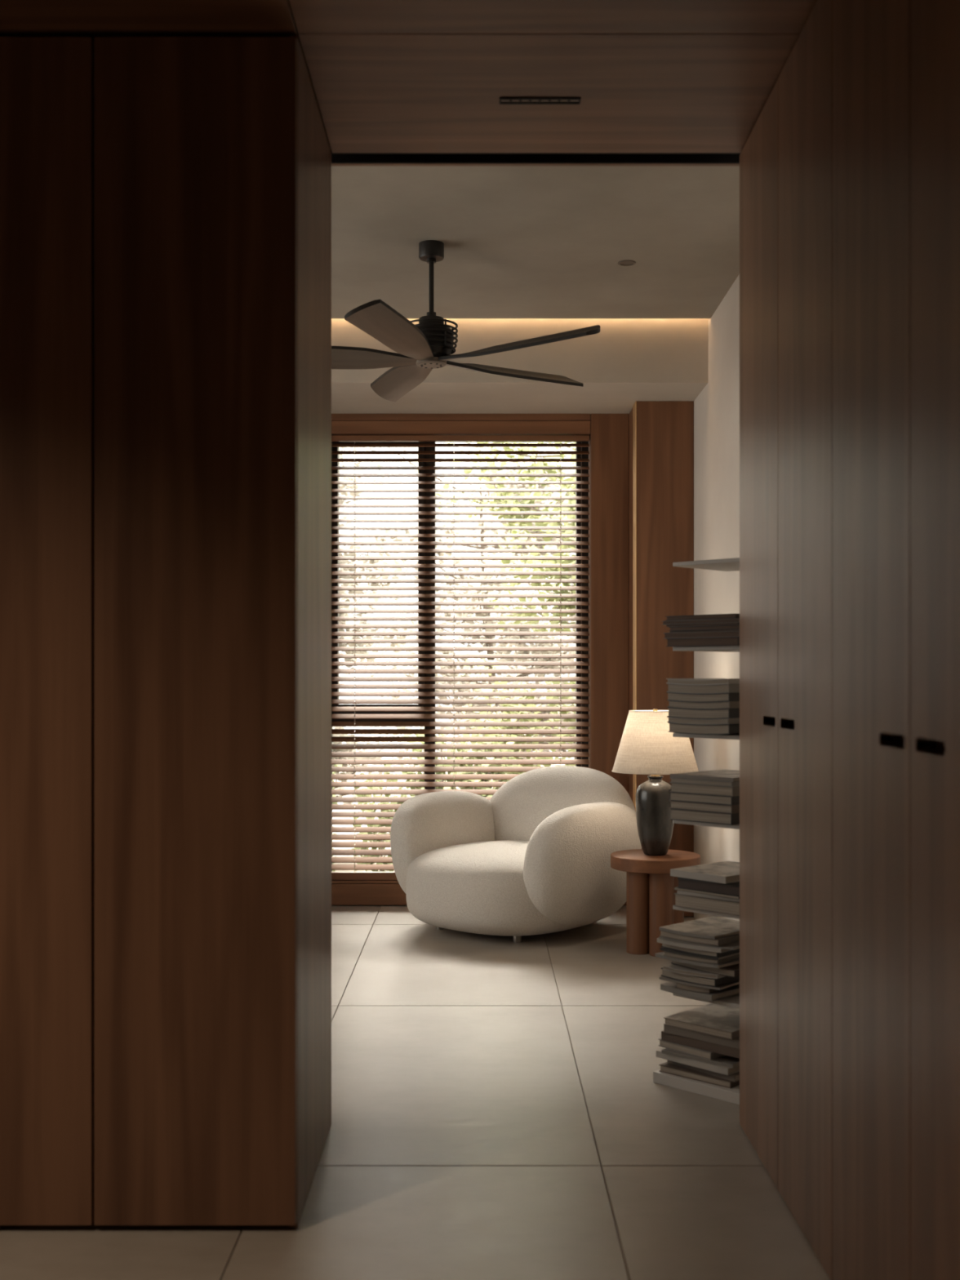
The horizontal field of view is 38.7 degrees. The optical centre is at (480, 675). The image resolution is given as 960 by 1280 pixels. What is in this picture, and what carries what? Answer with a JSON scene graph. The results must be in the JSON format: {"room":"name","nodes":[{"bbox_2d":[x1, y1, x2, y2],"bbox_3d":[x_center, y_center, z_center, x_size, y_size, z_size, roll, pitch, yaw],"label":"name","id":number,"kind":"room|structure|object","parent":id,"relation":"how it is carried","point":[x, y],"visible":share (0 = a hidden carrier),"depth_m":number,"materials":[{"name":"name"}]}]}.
{"room":"home hallway","nodes":[
{"label":"home hallway","id":0,"kind":"room"},
{"bbox_2d":[0,0,817,152],"bbox_3d":[-0.850,-1.422,0.822,4.300,0.060,5.644,0,0,0],"label":"ceiling","id":1,"kind":"structure","parent":0,"point":[386,76],"depth_m":3.09,"materials":[{"name":"brown wood"}]},
{"bbox_2d":[330,149,740,163],"bbox_3d":[0.148,-1.442,3.682,1.148,0.100,0.073,0,0,0],"label":"track","id":2,"kind":"object","parent":1,"relation":"attached to","point":[336,157],"visible":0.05,"depth_m":3.71,"materials":[{"name":"black metal"}]},
{"bbox_2d":[499,97,581,104],"bbox_3d":[0.145,-1.395,3.308,0.196,0.011,0.034,0,0,0],"label":"recessed light","id":3,"kind":"object","parent":1,"relation":"in","point":[503,100],"visible":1,"depth_m":3.31,"materials":[{"name":"black metal"}]},
{"bbox_2d":[0,905,830,1279],"bbox_3d":[-0.750,1.230,2.620,4.500,0.060,9.240,0,0,0],"label":"floor","id":4,"kind":"structure","parent":0,"point":[499,1112],"depth_m":3.43,"materials":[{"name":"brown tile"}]},
{"bbox_2d":[0,35,331,1227],"bbox_3d":[-1.696,-0.095,3.294,2.600,2.589,0.700,0,0,0],"label":"wardrobe","id":5,"kind":"object","parent":4,"relation":"on","point":[166,202],"visible":1,"depth_m":2.94,"materials":[{"name":"brown wood"}]},
{"bbox_2d":[390,765,641,942],"bbox_3d":[0.188,0.828,6.538,1.168,0.745,1.072,0,0,40],"label":"armchair","id":6,"kind":"object","parent":4,"relation":"on","point":[533,858],"visible":0.95,"depth_m":6.18,"materials":[{"name":"beige fabric"}]},
{"bbox_2d":[610,848,700,956],"bbox_3d":[0.762,0.990,5.940,0.388,0.421,0.388,0,0,-13],"label":"side table","id":7,"kind":"object","parent":4,"relation":"on","point":[650,885],"visible":0.74,"depth_m":5.85,"materials":[{"name":"brown wood"}]},
{"bbox_2d":[611,708,698,855],"bbox_3d":[0.762,0.461,5.940,0.378,0.634,0.378,0,0,0],"label":"table lamp","id":8,"kind":"object","parent":7,"relation":"on","point":[646,747],"visible":0.92,"depth_m":5.85,"materials":[{"name":"fabric"}]},
{"bbox_2d":[635,775,674,855],"bbox_3d":[0.762,0.608,5.940,0.170,0.342,0.170,0,0,0],"label":"vase","id":9,"kind":"object","parent":8,"relation":"attached to","point":[653,796],"depth_m":5.88,"materials":[{"name":"ceramic"}]},
{"bbox_2d":[628,400,693,916],"bbox_3d":[0.916,-0.082,6.986,0.288,2.555,0.427,0,0,0],"label":"wall panel","id":10,"kind":"object","parent":4,"relation":"on","point":[661,433],"visible":0.57,"depth_m":6.77,"materials":[{"name":"brown wood"}]},
{"bbox_2d":[653,557,739,1104],"bbox_3d":[0.763,0.433,4.030,0.358,1.533,0.358,0,0,45],"label":"bookcase","id":11,"kind":"object","parent":4,"relation":"on","point":[728,1095],"visible":0.3,"depth_m":3.94,"materials":[{"name":"grey metal"}]},
{"bbox_2d":[658,1062,739,1088],"bbox_3d":[0.710,1.158,4.045,0.246,0.020,0.270,0,0,43],"label":"book","id":12,"kind":"object","parent":11,"relation":"on","point":[668,1068],"visible":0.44,"depth_m":3.95,"materials":[{"name":"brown paper"}]},
{"bbox_2d":[667,1060,739,1081],"bbox_3d":[0.737,1.139,4.038,0.260,0.018,0.254,0,0,-40],"label":"book","id":13,"kind":"object","parent":12,"relation":"on","point":[735,1077],"visible":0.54,"depth_m":3.92,"materials":[{"name":"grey paper"}]},
{"bbox_2d":[656,1048,739,1075],"bbox_3d":[0.707,1.120,4.044,0.270,0.019,0.258,0,0,-44],"label":"book","id":14,"kind":"object","parent":13,"relation":"on","point":[711,1067],"visible":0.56,"depth_m":3.93,"materials":[{"name":"beige paper"}]},
{"bbox_2d":[661,1048,739,1067],"bbox_3d":[0.710,1.105,4.042,0.236,0.009,0.270,0,0,40],"label":"magazine","id":15,"kind":"object","parent":14,"relation":"on","point":[727,1061],"visible":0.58,"depth_m":3.93,"materials":[{"name":"grey paper"}]},
{"bbox_2d":[658,1038,725,1060],"bbox_3d":[0.696,1.090,4.072,0.270,0.021,0.198,0,0,-41],"label":"book","id":16,"kind":"object","parent":15,"relation":"on","point":[707,1055],"visible":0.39,"depth_m":3.97,"materials":[{"name":"grey paper"}]},
{"bbox_2d":[661,1031,739,1057],"bbox_3d":[0.726,1.066,4.039,0.274,0.026,0.260,0,0,45],"label":"book","id":17,"kind":"object","parent":16,"relation":"on","point":[706,1046],"visible":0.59,"depth_m":3.94,"materials":[{"name":"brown paper"}]},
{"bbox_2d":[663,1024,739,1048],"bbox_3d":[0.728,1.041,4.033,0.266,0.023,0.260,0,0,43],"label":"book","id":18,"kind":"object","parent":17,"relation":"on","point":[735,1043],"visible":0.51,"depth_m":3.94,"materials":[{"name":"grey paper"}]},
{"bbox_2d":[663,1003,739,1039],"bbox_3d":[0.721,1.019,4.040,0.238,0.021,0.270,0,0,44],"label":"book","id":19,"kind":"object","parent":18,"relation":"on","point":[714,1020],"visible":0.57,"depth_m":4.00,"materials":[{"name":"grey paper"}]},
{"bbox_2d":[660,982,739,1000],"bbox_3d":[0.697,0.922,4.058,0.270,0.020,0.190,0,0,-42],"label":"book","id":20,"kind":"object","parent":11,"relation":"on","point":[669,987],"visible":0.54,"depth_m":3.96,"materials":[{"name":"grey paper"}]},
{"bbox_2d":[675,982,717,993],"bbox_3d":[0.688,0.905,4.054,0.110,0.019,0.250,0,0,36],"label":"book","id":21,"kind":"object","parent":20,"relation":"on","point":[680,986],"visible":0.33,"depth_m":3.95,"materials":[{"name":"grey paper"}]},
{"bbox_2d":[659,976,739,990],"bbox_3d":[0.696,0.894,4.057,0.208,0.009,0.270,0,0,42],"label":"magazine","id":22,"kind":"object","parent":21,"relation":"on","point":[727,985],"visible":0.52,"depth_m":3.95,"materials":[{"name":"grey paper"}]},
{"bbox_2d":[661,967,739,986],"bbox_3d":[0.702,0.879,4.062,0.270,0.026,0.199,0,0,-43],"label":"book","id":23,"kind":"object","parent":22,"relation":"on","point":[686,978],"visible":0.41,"depth_m":3.95,"materials":[{"name":"grey paper"}]},
{"bbox_2d":[662,963,724,978],"bbox_3d":[0.692,0.861,4.055,0.187,0.014,0.260,0,0,41],"label":"book","id":24,"kind":"object","parent":23,"relation":"on","point":[670,967],"visible":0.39,"depth_m":3.97,"materials":[{"name":"beige paper"}]},
{"bbox_2d":[671,960,739,977],"bbox_3d":[0.740,0.845,4.035,0.250,0.024,0.244,0,0,-39],"label":"book","id":25,"kind":"object","parent":24,"relation":"on","point":[733,971],"visible":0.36,"depth_m":3.92,"materials":[{"name":"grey paper"}]},
{"bbox_2d":[655,951,739,968],"bbox_3d":[0.696,0.830,4.056,0.270,0.012,0.230,0,0,-43],"label":"magazine","id":26,"kind":"object","parent":25,"relation":"on","point":[736,961],"visible":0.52,"depth_m":3.94,"materials":[{"name":"grey paper"}]},
{"bbox_2d":[663,951,739,964],"bbox_3d":[0.697,0.818,4.057,0.184,0.016,0.270,0,0,41],"label":"book","id":27,"kind":"object","parent":26,"relation":"on","point":[666,953],"visible":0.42,"depth_m":3.95,"materials":[{"name":"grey paper"}]},
{"bbox_2d":[660,946,739,959],"bbox_3d":[0.698,0.808,4.057,0.204,0.009,0.270,0,0,44],"label":"magazine","id":28,"kind":"object","parent":27,"relation":"on","point":[663,948],"visible":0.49,"depth_m":3.95,"materials":[{"name":"grey paper"}]},
{"bbox_2d":[661,943,739,957],"bbox_3d":[0.706,0.797,4.059,0.270,0.018,0.208,0,0,-42],"label":"book","id":29,"kind":"object","parent":28,"relation":"on","point":[671,947],"visible":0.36,"depth_m":3.95,"materials":[{"name":"grey paper"}]},
{"bbox_2d":[657,937,731,952],"bbox_3d":[0.697,0.783,4.054,0.224,0.015,0.270,0,0,44],"label":"book","id":30,"kind":"object","parent":29,"relation":"on","point":[659,940],"visible":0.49,"depth_m":3.95,"materials":[{"name":"beige paper"}]},
{"bbox_2d":[658,936,739,950],"bbox_3d":[0.707,0.775,4.039,0.253,0.008,0.260,0,0,41],"label":"magazine","id":31,"kind":"object","parent":30,"relation":"on","point":[735,945],"visible":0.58,"depth_m":3.92,"materials":[{"name":"grey paper"}]},
{"bbox_2d":[659,929,739,946],"bbox_3d":[0.699,0.763,4.058,0.270,0.021,0.210,0,0,-45],"label":"book","id":32,"kind":"object","parent":31,"relation":"on","point":[731,939],"visible":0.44,"depth_m":3.94,"materials":[{"name":"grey paper"}]},
{"bbox_2d":[659,915,739,938],"bbox_3d":[0.696,0.749,4.060,0.270,0.011,0.200,0,0,-44],"label":"magazine","id":33,"kind":"object","parent":32,"relation":"on","point":[713,926],"visible":0.85,"depth_m":4.04,"materials":[{"name":"grey paper"}]},
{"bbox_2d":[666,636,739,647],"bbox_3d":[0.732,-0.096,4.029,0.251,0.024,0.270,0,0,45],"label":"book","id":34,"kind":"object","parent":11,"relation":"on","point":[731,641],"visible":0.46,"depth_m":3.93,"materials":[{"name":"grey paper"}]},
{"bbox_2d":[662,631,739,638],"bbox_3d":[0.728,-0.117,4.029,0.264,0.017,0.270,0,0,44],"label":"book","id":35,"kind":"object","parent":34,"relation":"on","point":[714,633],"visible":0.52,"depth_m":3.93,"materials":[{"name":"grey paper"}]},
{"bbox_2d":[669,629,739,632],"bbox_3d":[0.737,-0.128,4.028,0.260,0.004,0.246,0,0,-45],"label":"magazine","id":36,"kind":"object","parent":35,"relation":"on","point":[720,629],"visible":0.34,"depth_m":3.94,"materials":[{"name":"grey paper"}]},
{"bbox_2d":[668,624,739,631],"bbox_3d":[0.734,-0.136,4.025,0.249,0.012,0.260,0,0,45],"label":"book","id":37,"kind":"object","parent":36,"relation":"on","point":[737,626],"visible":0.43,"depth_m":3.93,"materials":[{"name":"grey paper"}]},
{"bbox_2d":[666,622,739,626],"bbox_3d":[0.734,-0.146,4.030,0.270,0.006,0.253,0,0,-45],"label":"magazine","id":38,"kind":"object","parent":37,"relation":"on","point":[715,624],"visible":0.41,"depth_m":3.93,"materials":[{"name":"grey paper"}]},
{"bbox_2d":[661,618,739,625],"bbox_3d":[0.727,-0.154,4.030,0.272,0.011,0.270,0,0,45],"label":"book","id":39,"kind":"object","parent":38,"relation":"on","point":[717,620],"visible":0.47,"depth_m":3.93,"materials":[{"name":"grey paper"}]},
{"bbox_2d":[665,613,739,621],"bbox_3d":[0.725,-0.167,4.031,0.260,0.014,0.247,0,0,-45],"label":"book","id":40,"kind":"object","parent":39,"relation":"on","point":[735,615],"visible":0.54,"depth_m":3.93,"materials":[{"name":"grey paper"}]},
{"bbox_2d":[667,722,739,734],"bbox_3d":[0.728,0.154,4.029,0.214,0.032,0.290,0,0,45],"label":"book","id":41,"kind":"object","parent":11,"relation":"on","point":[721,729],"visible":0.56,"depth_m":3.91,"materials":[{"name":"grey paper"}]},
{"bbox_2d":[666,716,739,724],"bbox_3d":[0.727,0.131,4.028,0.290,0.020,0.215,0,0,-45],"label":"book","id":42,"kind":"object","parent":41,"relation":"on","point":[674,720],"visible":0.5,"depth_m":3.91,"materials":[{"name":"grey paper"}]},
{"bbox_2d":[666,706,739,719],"bbox_3d":[0.727,0.109,4.028,0.217,0.032,0.290,0,0,45],"label":"book","id":43,"kind":"object","parent":42,"relation":"on","point":[734,713],"visible":0.5,"depth_m":3.91,"materials":[{"name":"grey paper"}]},
{"bbox_2d":[667,700,739,709],"bbox_3d":[0.729,0.085,4.029,0.217,0.024,0.290,0,0,45],"label":"book","id":44,"kind":"object","parent":43,"relation":"on","point":[727,704],"visible":0.5,"depth_m":3.91,"materials":[{"name":"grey paper"}]},
{"bbox_2d":[666,692,739,702],"bbox_3d":[0.727,0.063,4.028,0.290,0.028,0.220,0,0,-45],"label":"book","id":45,"kind":"object","parent":44,"relation":"on","point":[734,696],"visible":0.52,"depth_m":3.91,"materials":[{"name":"grey paper"}]},
{"bbox_2d":[666,683,739,693],"bbox_3d":[0.726,0.038,4.028,0.218,0.030,0.290,0,0,45],"label":"book","id":46,"kind":"object","parent":45,"relation":"on","point":[731,687],"visible":0.57,"depth_m":3.91,"materials":[{"name":"grey paper"}]},
{"bbox_2d":[666,678,739,684],"bbox_3d":[0.725,0.018,4.029,0.218,0.018,0.290,0,0,45],"label":"book","id":47,"kind":"object","parent":46,"relation":"on","point":[673,681],"visible":0.54,"depth_m":3.93,"materials":[{"name":"beige paper"}]},
{"bbox_2d":[669,808,739,825],"bbox_3d":[0.730,0.408,4.042,0.217,0.032,0.270,0,0,45],"label":"book","id":48,"kind":"object","parent":11,"relation":"on","point":[676,814],"visible":0.48,"depth_m":3.94,"materials":[{"name":"grey paper"}]},
{"bbox_2d":[669,800,739,813],"bbox_3d":[0.732,0.380,4.040,0.270,0.023,0.220,0,0,-44],"label":"book","id":49,"kind":"object","parent":48,"relation":"on","point":[719,808],"visible":0.42,"depth_m":3.94,"materials":[{"name":"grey paper"}]},
{"bbox_2d":[669,791,739,805],"bbox_3d":[0.730,0.356,4.040,0.218,0.025,0.270,0,0,45],"label":"book","id":50,"kind":"object","parent":49,"relation":"on","point":[681,797],"visible":0.5,"depth_m":3.93,"materials":[{"name":"grey paper"}]},
{"bbox_2d":[670,782,739,796],"bbox_3d":[0.733,0.329,4.039,0.220,0.027,0.270,0,0,45],"label":"book","id":51,"kind":"object","parent":50,"relation":"on","point":[734,791],"visible":0.48,"depth_m":3.93,"materials":[{"name":"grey paper"}]},
{"bbox_2d":[669,777,739,786],"bbox_3d":[0.726,0.308,4.038,0.216,0.014,0.260,0,0,44],"label":"book","id":52,"kind":"object","parent":51,"relation":"on","point":[680,780],"visible":0.42,"depth_m":3.94,"materials":[{"name":"grey paper"}]},
{"bbox_2d":[670,769,739,782],"bbox_3d":[0.734,0.295,4.038,0.270,0.011,0.224,0,0,-45],"label":"book","id":53,"kind":"object","parent":52,"relation":"on","point":[732,775],"visible":0.76,"depth_m":3.98,"materials":[{"name":"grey paper"}]},
{"bbox_2d":[674,893,739,915],"bbox_3d":[0.745,0.659,4.020,0.260,0.038,0.236,0,0,-45],"label":"book","id":54,"kind":"object","parent":11,"relation":"on","point":[704,904],"visible":0.29,"depth_m":3.93,"materials":[{"name":"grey paper"}]},
{"bbox_2d":[677,890,739,902],"bbox_3d":[0.746,0.635,4.017,0.228,0.009,0.250,0,0,43],"label":"book","id":55,"kind":"object","parent":54,"relation":"on","point":[682,892],"visible":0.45,"depth_m":3.93,"materials":[{"name":"beige paper"}]},
{"bbox_2d":[674,886,739,898],"bbox_3d":[0.744,0.627,4.021,0.260,0.007,0.230,0,0,-44],"label":"magazine","id":56,"kind":"object","parent":55,"relation":"on","point":[677,888],"visible":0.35,"depth_m":3.93,"materials":[{"name":"grey paper"}]},
{"bbox_2d":[678,879,739,896],"bbox_3d":[0.749,0.610,4.017,0.225,0.025,0.250,0,0,45],"label":"book","id":57,"kind":"object","parent":56,"relation":"on","point":[710,887],"visible":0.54,"depth_m":3.93,"materials":[{"name":"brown paper"}]},
{"bbox_2d":[677,876,739,886],"bbox_3d":[0.747,0.594,4.017,0.226,0.007,0.250,0,0,43],"label":"magazine","id":58,"kind":"object","parent":57,"relation":"on","point":[736,883],"visible":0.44,"depth_m":3.92,"materials":[{"name":"grey paper"}]},
{"bbox_2d":[670,861,739,884],"bbox_3d":[0.728,0.580,4.035,0.270,0.020,0.202,0,0,-42],"label":"book","id":59,"kind":"object","parent":58,"relation":"on","point":[723,872],"visible":0.78,"depth_m":3.98,"materials":[{"name":"beige paper"}]},
{"bbox_2d":[739,0,959,1279],"bbox_3d":[0.992,-0.093,0.831,0.600,2.586,5.642,0,0,0],"label":"wardrobe","id":60,"kind":"object","parent":4,"relation":"on","point":[850,164],"visible":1,"depth_m":2.51,"materials":[{"name":"brown wood"}]},
{"bbox_2d":[331,413,628,905],"bbox_3d":[-0.770,-0.200,7.240,3.661,3.400,0.280,0,0,0],"label":"window surround","id":61,"kind":"structure","parent":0,"point":[608,442],"depth_m":7.10,"materials":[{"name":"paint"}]},
{"bbox_2d":[331,441,588,871],"bbox_3d":[-0.113,-0.085,7.261,1.375,2.370,0.077,0,0,0],"label":"window","id":62,"kind":"structure","parent":61,"relation":"in","point":[333,448],"depth_m":7.24,"materials":[{"name":"brown metal"}]},
{"bbox_2d":[331,435,589,879],"bbox_3d":[-0.113,-0.092,7.150,1.366,2.320,0.054,0,0,0],"label":"blind","id":63,"kind":"object","parent":62,"relation":"attached to","point":[354,875],"visible":0.72,"depth_m":7.14,"materials":[{"name":"brown wood"}]},
{"bbox_2d":[331,318,708,414],"bbox_3d":[-0.770,-1.630,6.775,3.661,0.540,0.850,0,0,0],"label":"ceiling","id":64,"kind":"structure","parent":0,"point":[629,361],"depth_m":6.35,"materials":[{"name":"paint"}]},
{"bbox_2d":[331,166,739,318],"bbox_3d":[-0.770,-1.657,5.013,3.661,0.030,2.555,0,0,0],"label":"ceiling","id":65,"kind":"structure","parent":0,"point":[519,242],"depth_m":5.16,"materials":[{"name":"paint"}]},
{"bbox_2d":[331,240,599,401],"bbox_3d":[-0.249,-1.408,5.203,1.345,0.468,1.406,0,0,0],"label":"ceiling fan","id":66,"kind":"object","parent":65,"relation":"hanging from","point":[423,347],"visible":0.94,"depth_m":5.15,"materials":[{"name":"black metal"}]},
{"bbox_2d":[617,259,635,266],"bbox_3d":[0.584,-1.640,5.438,0.072,0.004,0.072,0,0,0],"label":"recessed light","id":67,"kind":"object","parent":65,"relation":"in","point":[623,263],"visible":1,"depth_m":5.44,"materials":[{"name":"brown"}]},
{"bbox_2d":[693,274,739,920],"bbox_3d":[1.121,-0.350,5.470,0.120,3.100,3.460,0,0,0],"label":"wall","id":68,"kind":"structure","parent":0,"point":[717,406],"depth_m":6.07,"materials":[{"name":"paint"}]},
{"bbox_3d":[-0.770,-0.350,3.697,3.901,3.100,0.075,0,0,0],"label":"wall","id":69,"kind":"structure","parent":0,"visible":0},
{"bbox_2d":[331,163,739,166],"bbox_3d":[0.148,-1.407,3.728,1.148,0.030,0.018,0,0,0],"label":"trim","id":70,"kind":"structure","parent":69,"relation":"attached to","point":[332,164],"depth_m":3.73,"materials":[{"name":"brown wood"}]},
{"label":"outside","id":71,"kind":"structure","parent":0,"visible":0},
{"bbox_2d":[332,764,564,871],"bbox_3d":[0.000,1.550,15.800,18.000,0.100,16.400,0,0,0],"label":"ground","id":72,"kind":"structure","parent":71,"point":[370,765],"depth_m":13.71,"materials":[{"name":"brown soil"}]},
{"bbox_2d":[332,446,457,804],"bbox_3d":[-1.604,-0.255,11.348,2.817,4.023,2.013,0,0,8],"label":"tree","id":73,"kind":"object","parent":72,"relation":"on","point":[340,456],"visible":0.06,"depth_m":11.06,"materials":[{"name":"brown plant"}]},
{"bbox_2d":[332,727,518,871],"bbox_3d":[-1.323,0.655,10.005,3.264,1.808,1.169,0,0,0],"label":"hedge","id":74,"kind":"object","parent":72,"relation":"on","point":[416,735],"visible":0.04,"depth_m":9.96,"materials":[{"name":"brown plant"}]},
{"bbox_2d":[351,441,575,795],"bbox_3d":[0.073,-0.675,13.725,3.334,4.374,2.594,0,0,22],"label":"tree","id":75,"kind":"object","parent":72,"relation":"on","point":[402,464],"visible":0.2,"depth_m":13.50,"materials":[{"name":"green plant"}]},
{"bbox_2d":[435,441,575,773],"bbox_3d":[0.831,-0.565,11.139,2.667,4.138,1.930,0,0,16],"label":"tree","id":76,"kind":"object","parent":72,"relation":"on","point":[505,448],"visible":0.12,"depth_m":11.04,"materials":[{"name":"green plant"}]},
{"bbox_2d":[476,442,575,766],"bbox_3d":[1.432,-0.659,17.023,3.124,4.383,2.126,0,0,-4],"label":"tree","id":77,"kind":"object","parent":72,"relation":"on","point":[551,554],"visible":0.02,"depth_m":16.54,"materials":[{"name":"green plant"}]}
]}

